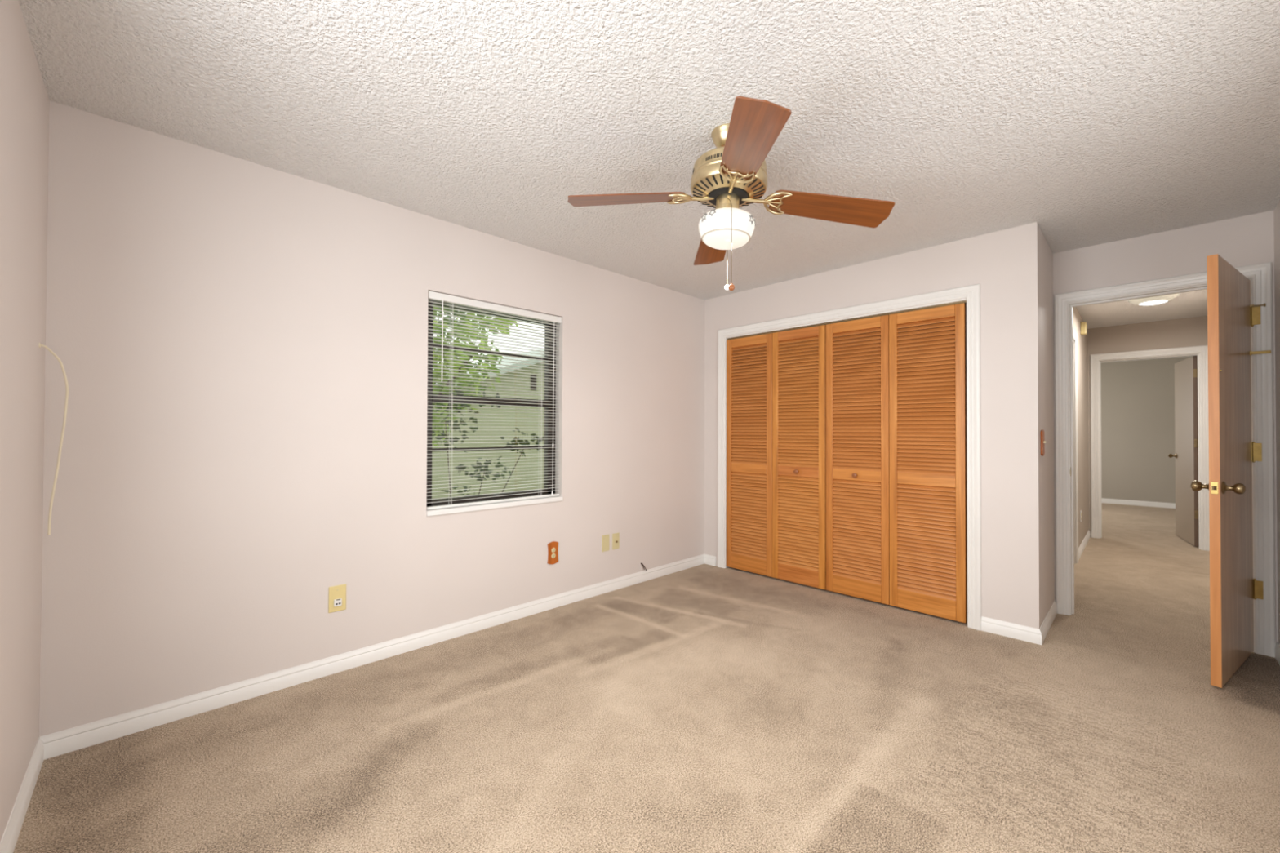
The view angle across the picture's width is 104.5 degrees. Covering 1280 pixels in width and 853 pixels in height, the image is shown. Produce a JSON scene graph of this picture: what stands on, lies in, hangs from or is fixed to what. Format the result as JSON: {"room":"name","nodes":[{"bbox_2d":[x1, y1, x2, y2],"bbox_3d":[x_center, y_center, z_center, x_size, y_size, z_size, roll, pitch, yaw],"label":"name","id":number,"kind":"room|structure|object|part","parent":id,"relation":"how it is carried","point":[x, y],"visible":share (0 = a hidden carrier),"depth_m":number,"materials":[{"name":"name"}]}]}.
{"room":"empty bedroom","nodes":[
{"label":"empty bedroom","id":0,"kind":"room"},
{"bbox_2d":[0,0,48,841],"bbox_3d":[-1.026,-0.004,0.549,0.120,2.440,3.484,1,-1,-45],"label":"wall","id":1,"kind":"structure","parent":0,"point":[24,97],"depth_m":1.49,"materials":[{"name":"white paint"}]},
{"bbox_2d":[0,737,44,852],"bbox_3d":[-1.024,1.174,0.626,0.013,0.084,3.364,1,-1,-45],"label":"baseboard","id":2,"kind":"structure","parent":1,"relation":"attached to","point":[11,834],"depth_m":1.54,"materials":[{"name":"white paint"}]},
{"bbox_2d":[38,342,68,534],"bbox_3d":[-2.083,0.045,1.755,0.072,0.676,0.018,1,-1,-45],"label":"cable","id":3,"kind":"object","parent":1,"relation":"hanging from","point":[39,344],"visible":1,"depth_m":1.76,"materials":[{"name":"beige plastic"}]},
{"bbox_2d":[39,100,747,737],"bbox_3d":[-0.601,0.028,3.517,4.891,2.440,0.150,1,-1,-45],"label":"wall","id":4,"kind":"structure","parent":0,"point":[241,345],"depth_m":2.33,"materials":[{"name":"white paint"}]},
{"bbox_2d":[328,583,346,613],"bbox_3d":[-1.520,0.865,2.489,0.078,0.130,0.017,1,-1,-45],"label":"phone jack plate","id":5,"kind":"object","parent":4,"relation":"attached to","point":[337,594],"visible":1,"depth_m":2.49,"materials":[{"name":"yellow plastic"}]},
{"bbox_2d":[40,554,704,759],"bbox_3d":[-0.803,1.202,3.196,3.936,0.084,0.013,1,-1,-45],"label":"baseboard","id":6,"kind":"structure","parent":4,"relation":"attached to","point":[62,742],"depth_m":2.39,"materials":[{"name":"white paint"}]},
{"bbox_2d":[426,299,563,516],"bbox_3d":[-0.924,-0.131,3.191,0.933,1.290,0.164,1,-1,-45],"label":"window","id":7,"kind":"structure","parent":4,"relation":"in","point":[435,512],"depth_m":3.20,"materials":[{"name":"white metal"}]},
{"bbox_3d":[-0.947,-0.164,3.214,0.813,0.048,0.056,1,-1,-45],"label":"meeting rail","id":8,"kind":"part","parent":7,"relation":"part of","materials":[{"name":"brown metal"}]},
{"bbox_2d":[426,290,561,509],"bbox_3d":[-0.892,-0.146,3.159,0.923,1.253,0.058,1,-1,-45],"label":"blind","id":9,"kind":"object","parent":7,"relation":"attached to","point":[435,296],"visible":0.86,"depth_m":3.11,"materials":[{"name":"white plastic"}]},
{"bbox_3d":[-1.123,-0.132,2.941,0.008,1.203,0.029,1,-1,-45],"label":"ladder cord","id":10,"kind":"part","parent":9,"relation":"part of","materials":[{"name":"white fabric"}]},
{"bbox_3d":[-0.899,0.474,3.158,0.919,0.014,0.024,1,-1,-45],"label":"rail","id":11,"kind":"part","parent":9,"relation":"part of","materials":[{"name":"white plastic"}]},
{"bbox_3d":[-0.895,-0.751,3.171,0.923,0.042,0.044,1,-1,-45],"label":"head rail","id":12,"kind":"part","parent":9,"relation":"part of","materials":[{"name":"white plastic"}]},
{"bbox_3d":[-0.679,-0.126,3.378,0.008,1.203,0.029,1,-1,-45],"label":"ladder cord","id":13,"kind":"part","parent":9,"relation":"part of","materials":[{"name":"white fabric"}]},
{"bbox_3d":[-0.600,-0.125,3.417,0.021,1.195,0.016,1,-1,-45],"label":"lift cord","id":14,"kind":"part","parent":9,"relation":"part of","materials":[{"name":"white fabric"}]},
{"bbox_3d":[-0.926,0.499,3.184,0.933,0.030,0.164,1,-1,-45],"label":"sill","id":15,"kind":"part","parent":7,"relation":"part of","materials":[{"name":"white stone"}]},
{"bbox_2d":[547,541,558,564],"bbox_3d":[-0.597,0.868,3.402,0.087,0.156,0.012,1,-1,-45],"label":"outlet plate","id":16,"kind":"object","parent":4,"relation":"attached to","point":[553,547],"visible":1,"depth_m":3.40,"materials":[{"name":"orange wood"}]},
{"bbox_2d":[601,533,608,551],"bbox_3d":[-0.260,0.880,3.738,0.072,0.124,0.006,1,-1,-45],"label":"blank plate","id":17,"kind":"object","parent":4,"relation":"attached to","point":[605,539],"visible":1,"depth_m":3.73,"materials":[{"name":"beige plastic"}]},
{"bbox_2d":[612,532,619,549],"bbox_3d":[-0.182,0.882,3.807,0.071,0.122,0.016,1,-1,-45],"label":"plate","id":18,"kind":"object","parent":4,"relation":"attached to","point":[615,536],"visible":1,"depth_m":3.81,"materials":[{"name":"beige plastic"}]},
{"bbox_2d":[13,502,1279,852],"bbox_3d":[3.889,1.321,4.177,12.600,0.100,5.200,1,-1,-45],"label":"floor","id":19,"kind":"structure","parent":0,"point":[703,708],"depth_m":1.96,"materials":[{"name":"carpet"}]},
{"bbox_2d":[17,0,1279,363],"bbox_3d":[3.741,-1.227,4.435,12.340,0.120,4.950,1,-1,-45],"label":"ceiling","id":20,"kind":"structure","parent":0,"point":[1091,122],"depth_m":1.87,"materials":[{"name":"white paint"}]},
{"bbox_2d":[567,96,894,290],"bbox_3d":[0.358,-0.862,2.030,1.027,0.684,1.027,1,-1,-45],"label":"ceiling fan","id":21,"kind":"object","parent":20,"relation":"hanging from","point":[728,177],"visible":1,"depth_m":1.96,"materials":[{"name":"brown wood"}]},
{"bbox_3d":[-0.057,-0.936,2.037,0.482,0.006,0.164,-2,11,1],"label":"blade","id":22,"kind":"part","parent":21,"relation":"part of","materials":[{"name":"brown wood"}]},
{"bbox_3d":[0.366,-0.907,2.447,0.164,0.006,0.482,-9,-6,0],"label":"blade","id":23,"kind":"part","parent":21,"relation":"part of","materials":[{"name":"brown wood"}]},
{"bbox_2d":[706,152,721,160],"bbox_3d":[0.284,-1.040,1.910,0.067,0.017,0.005,0,-1,34],"label":"vent grille","id":24,"kind":"object","parent":21,"relation":"attached to","point":[709,156],"depth_m":1.91,"materials":[{"name":"gold metal"}]},
{"bbox_3d":[0.354,-0.803,2.028,0.228,0.125,0.228,1,-1,-45],"label":"lamp shade","id":25,"kind":"part","parent":21,"relation":"part of","materials":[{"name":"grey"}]},
{"bbox_3d":[0.353,-0.731,1.942,0.006,0.371,0.079,0,-1,-1],"label":"pull chain","id":26,"kind":"part","parent":21,"relation":"part of","materials":[{"name":"gold metal"}]},
{"bbox_3d":[0.353,-0.920,1.613,0.164,0.006,0.482,15,4,0],"label":"blade","id":27,"kind":"part","parent":21,"relation":"part of","materials":[{"name":"brown wood"}]},
{"bbox_3d":[0.776,-0.892,2.023,0.482,0.006,0.164,8,-13,1],"label":"blade","id":28,"kind":"part","parent":21,"relation":"part of","materials":[{"name":"brown wood"}]},
{"bbox_2d":[1128,293,1179,305],"bbox_3d":[4.567,-1.126,4.406,0.320,0.077,0.320,1,-1,-45],"label":"flush ceiling light","id":29,"kind":"object","parent":20,"relation":"attached to","point":[1153,300],"visible":0.77,"depth_m":4.35,"materials":[{"name":"white glass"}]},
{"bbox_2d":[704,222,1041,629],"bbox_3d":[1.492,0.038,3.769,0.115,2.440,2.429,1,-1,-45],"label":"wall","id":30,"kind":"structure","parent":0,"point":[1006,263],"depth_m":3.02,"materials":[{"name":"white paint"}]},
{"bbox_2d":[704,554,715,566],"bbox_3d":[0.638,1.221,4.529,0.013,0.084,0.136,1,-1,-45],"label":"baseboard","id":31,"kind":"structure","parent":30,"relation":"attached to","point":[708,559],"depth_m":4.52,"materials":[{"name":"white paint"}]},
{"bbox_2d":[726,324,826,589],"bbox_3d":[1.089,0.234,4.096,0.064,2.020,0.910,1,-1,-45],"label":"bifold closet door","id":32,"kind":"structure","parent":30,"relation":"in","point":[776,417],"depth_m":4.07,"materials":[{"name":"orange wood"}]},
{"bbox_3d":[0.941,0.235,4.269,0.026,2.020,0.352,1,-1,-45],"label":"rail","id":33,"kind":"part","parent":32,"relation":"part of","materials":[{"name":"orange wood"}]},
{"bbox_3d":[0.941,0.235,4.269,0.028,2.020,0.456,1,-1,-45],"label":"stile frame","id":34,"kind":"part","parent":32,"relation":"part of","materials":[{"name":"orange wood"}]},
{"bbox_3d":[1.261,0.233,3.944,0.026,2.020,0.347,1,-1,-45],"label":"rail","id":35,"kind":"part","parent":32,"relation":"part of","materials":[{"name":"orange wood"}]},
{"bbox_3d":[1.261,0.233,3.944,0.028,2.020,0.451,1,-1,-45],"label":"stile frame","id":36,"kind":"part","parent":32,"relation":"part of","materials":[{"name":"orange wood"}]},
{"bbox_2d":[727,300,966,340],"bbox_3d":[1.439,-0.788,3.802,0.030,0.012,1.837,1,-1,-45],"label":"trim","id":37,"kind":"structure","parent":30,"relation":"attached to","point":[965,301],"depth_m":3.63,"materials":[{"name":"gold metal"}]},
{"bbox_2d":[717,284,981,630],"bbox_3d":[1.443,0.191,3.803,0.134,2.135,1.990,1,-1,-45],"label":"trim","id":38,"kind":"structure","parent":30,"relation":"attached to","point":[971,293],"depth_m":3.17,"materials":[{"name":"white paint"}]},
{"bbox_2d":[826,302,966,622],"bbox_3d":[1.731,0.230,3.445,0.064,2.020,0.906,1,-1,-45],"label":"bifold closet door","id":39,"kind":"structure","parent":30,"relation":"in","point":[896,504],"depth_m":3.41,"materials":[{"name":"orange wood"}]},
{"bbox_3d":[1.583,0.231,3.618,0.026,2.020,0.347,1,-1,-45],"label":"rail","id":40,"kind":"part","parent":39,"relation":"part of","materials":[{"name":"orange wood"}]},
{"bbox_3d":[1.583,0.231,3.618,0.028,2.020,0.451,1,-1,-45],"label":"stile frame","id":41,"kind":"part","parent":39,"relation":"part of","materials":[{"name":"orange wood"}]},
{"bbox_3d":[1.902,0.229,3.294,0.026,2.020,0.348,1,-1,-45],"label":"rail","id":42,"kind":"part","parent":39,"relation":"part of","materials":[{"name":"orange wood"}]},
{"bbox_3d":[1.902,0.229,3.294,0.028,2.020,0.452,1,-1,-45],"label":"stile frame","id":43,"kind":"part","parent":39,"relation":"part of","materials":[{"name":"orange wood"}]},
{"bbox_2d":[981,616,1041,644],"bbox_3d":[2.202,1.210,2.941,0.013,0.084,0.291,1,-1,-45],"label":"baseboard","id":44,"kind":"structure","parent":30,"relation":"attached to","point":[1026,633],"depth_m":2.93,"materials":[{"name":"white paint"}]},
{"bbox_2d":[1040,228,1088,623],"bbox_3d":[3.779,0.053,4.415,4.049,2.440,0.139,1,-1,-45],"label":"wall","id":45,"kind":"structure","parent":0,"point":[1046,253],"depth_m":3.25,"materials":[{"name":"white paint"}]},
{"bbox_2d":[747,210,1278,643],"bbox_3d":[2.333,0.043,3.942,0.115,2.440,3.364,1,-1,-45],"label":"wall","id":46,"kind":"structure","parent":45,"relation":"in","point":[1246,240],"depth_m":3.01,"materials":[{"name":"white paint"}]},
{"bbox_2d":[1040,430,1045,456],"bbox_3d":[2.399,0.097,2.942,0.083,0.156,0.022,1,-1,-45],"label":"light switch","id":47,"kind":"object","parent":45,"relation":"attached to","point":[1042,433],"visible":1,"depth_m":2.92,"materials":[{"name":"orange wood"}]},
{"bbox_2d":[1039,600,1057,644],"bbox_3d":[2.556,1.213,3.095,0.733,0.084,0.013,1,-1,-45],"label":"baseboard","id":48,"kind":"structure","parent":45,"relation":"attached to","point":[1047,622],"depth_m":3.06,"materials":[{"name":"white paint"}]},
{"bbox_2d":[1072,328,1078,563],"bbox_3d":[3.755,0.195,4.393,0.918,2.154,0.134,1,-1,-45],"label":"trim","id":49,"kind":"structure","parent":45,"relation":"attached to","point":[1074,334],"depth_m":4.63,"materials":[{"name":"white paint"}]},
{"bbox_2d":[1080,321,1087,335],"bbox_3d":[4.632,-1.022,5.166,0.120,0.124,0.046,1,-1,-45],"label":"door chime","id":50,"kind":"object","parent":45,"relation":"attached to","point":[1083,325],"visible":1,"depth_m":5.13,"materials":[{"name":"brown plastic"}]},
{"bbox_2d":[1078,529,1090,559],"bbox_3d":[4.684,1.242,5.224,1.600,0.084,0.013,1,-1,-45],"label":"baseboard","id":51,"kind":"structure","parent":45,"relation":"attached to","point":[1082,545],"depth_m":5.18,"materials":[{"name":"white paint"}]},
{"bbox_2d":[1054,262,1275,657],"bbox_3d":[3.184,0.179,3.075,0.154,2.154,0.917,1,-1,-45],"label":"door frame","id":52,"kind":"structure","parent":45,"relation":"attached to","point":[1260,275],"depth_m":2.87,"materials":[{"name":"white paint"}]},
{"bbox_2d":[1100,356,1190,503],"bbox_3d":[8.457,0.110,8.335,0.120,2.440,3.900,1,-1,-45],"label":"wall","id":53,"kind":"structure","parent":0,"point":[1138,397],"depth_m":8.32,"materials":[{"name":"paint"}]},
{"bbox_2d":[1102,497,1175,508],"bbox_3d":[8.406,1.287,8.276,0.013,0.084,3.900,1,-1,-45],"label":"baseboard","id":54,"kind":"structure","parent":53,"relation":"attached to","point":[1161,504],"depth_m":8.30,"materials":[{"name":"white paint"}]},
{"bbox_2d":[1087,315,1207,537],"bbox_3d":[5.641,0.070,5.490,0.115,2.440,3.800,1,-1,-45],"label":"wall","id":55,"kind":"structure","parent":0,"point":[1189,331],"depth_m":5.49,"materials":[{"name":"paint"}]},
{"bbox_2d":[1089,345,1209,551],"bbox_3d":[5.633,0.225,5.497,0.154,2.131,0.924,1,-1,-45],"label":"trim","id":56,"kind":"structure","parent":55,"relation":"attached to","point":[1202,352],"depth_m":5.38,"materials":[{"name":"white paint"}]},
{"bbox_2d":[1168,355,1199,546],"bbox_3d":[6.163,0.265,5.585,0.169,2.033,0.777,0,-1,37],"label":"door","id":57,"kind":"structure","parent":55,"relation":"in","point":[1186,443],"depth_m":5.51,"materials":[{"name":"beige paint"}]},
{"bbox_3d":[6.319,0.347,5.877,0.067,0.060,0.060,0,-1,37],"label":"knob","id":58,"kind":"part","parent":57,"relation":"part of","materials":[{"name":"gold metal"}]},
{"bbox_2d":[1273,200,1279,644],"bbox_3d":[1.897,0.011,1.067,4.771,2.440,0.120,1,-1,-45],"label":"wall","id":59,"kind":"structure","parent":0,"point":[1277,211],"depth_m":2.66,"materials":[{"name":"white paint"}]},
{"bbox_2d":[1190,253,1271,688],"bbox_3d":[3.086,0.209,2.541,0.797,2.058,0.174,0,-1,-26],"label":"door","id":60,"kind":"structure","parent":59,"relation":"in","point":[1231,315],"depth_m":2.46,"materials":[{"name":"brown wood"}]},
{"bbox_3d":[2.765,0.294,2.439,0.062,0.062,0.070,1,-1,-32],"label":"knob","id":61,"kind":"part","parent":60,"relation":"part of","materials":[{"name":"gold metal"}]},
{"bbox_3d":[2.742,0.293,2.363,0.003,0.058,0.025,1,-1,-32],"label":"latch plate","id":62,"kind":"part","parent":60,"relation":"part of","materials":[{"name":"gold metal"}]},
{"bbox_3d":[2.821,0.294,2.350,0.062,0.062,0.070,1,-1,-32],"label":"knob","id":63,"kind":"part","parent":60,"relation":"part of","materials":[{"name":"gold metal"}]},
{"bbox_2d":[1275,641,1279,665],"bbox_3d":[1.805,1.189,1.062,4.656,0.084,0.013,1,-1,-45],"label":"baseboard","id":64,"kind":"structure","parent":59,"relation":"attached to","point":[1277,645],"depth_m":2.64,"materials":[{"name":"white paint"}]},
{"label":"outside","id":65,"kind":"structure","parent":0,"visible":0},
{"bbox_3d":[-5.701,1.656,15.334,26.000,0.200,23.840,1,-1,-45],"label":"ground","id":66,"kind":"structure","parent":65,"visible":0},
{"bbox_2d":[431,304,518,446],"bbox_3d":[-2.661,-0.505,5.846,2.810,3.950,1.598,1,-1,-45],"label":"leafy tree","id":67,"kind":"object","parent":66,"relation":"on","point":[437,420],"visible":0.21,"depth_m":6.09,"materials":[{"name":"green plant"}]},
{"bbox_2d":[431,349,544,499],"bbox_3d":[-2.880,-0.228,13.066,9.000,3.540,6.650,1,-1,-45],"label":"house","id":68,"kind":"structure","parent":66,"relation":"on","point":[465,456],"depth_m":9.18,"materials":[{"name":"green paint"}]},
{"bbox_2d":[530,374,536,390],"bbox_3d":[-2.080,-0.857,9.669,0.120,0.290,0.020,1,-1,-45],"label":"gable vent","id":69,"kind":"object","parent":68,"relation":"attached to","point":[531,378],"depth_m":9.66,"materials":[{"name":"white"}]},
{"bbox_2d":[432,387,543,497],"bbox_3d":[-1.375,0.564,4.558,1.209,1.790,0.342,1,-1,-45],"label":"shrub","id":70,"kind":"object","parent":66,"relation":"on","point":[438,437],"visible":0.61,"depth_m":4.43,"materials":[{"name":"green plant"}]},
{"bbox_3d":[-1.407,0.708,4.539,0.757,1.503,0.064,1,-1,-45],"label":"stem","id":71,"kind":"part","parent":70,"relation":"part of","materials":[{"name":"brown plant"}]}
]}

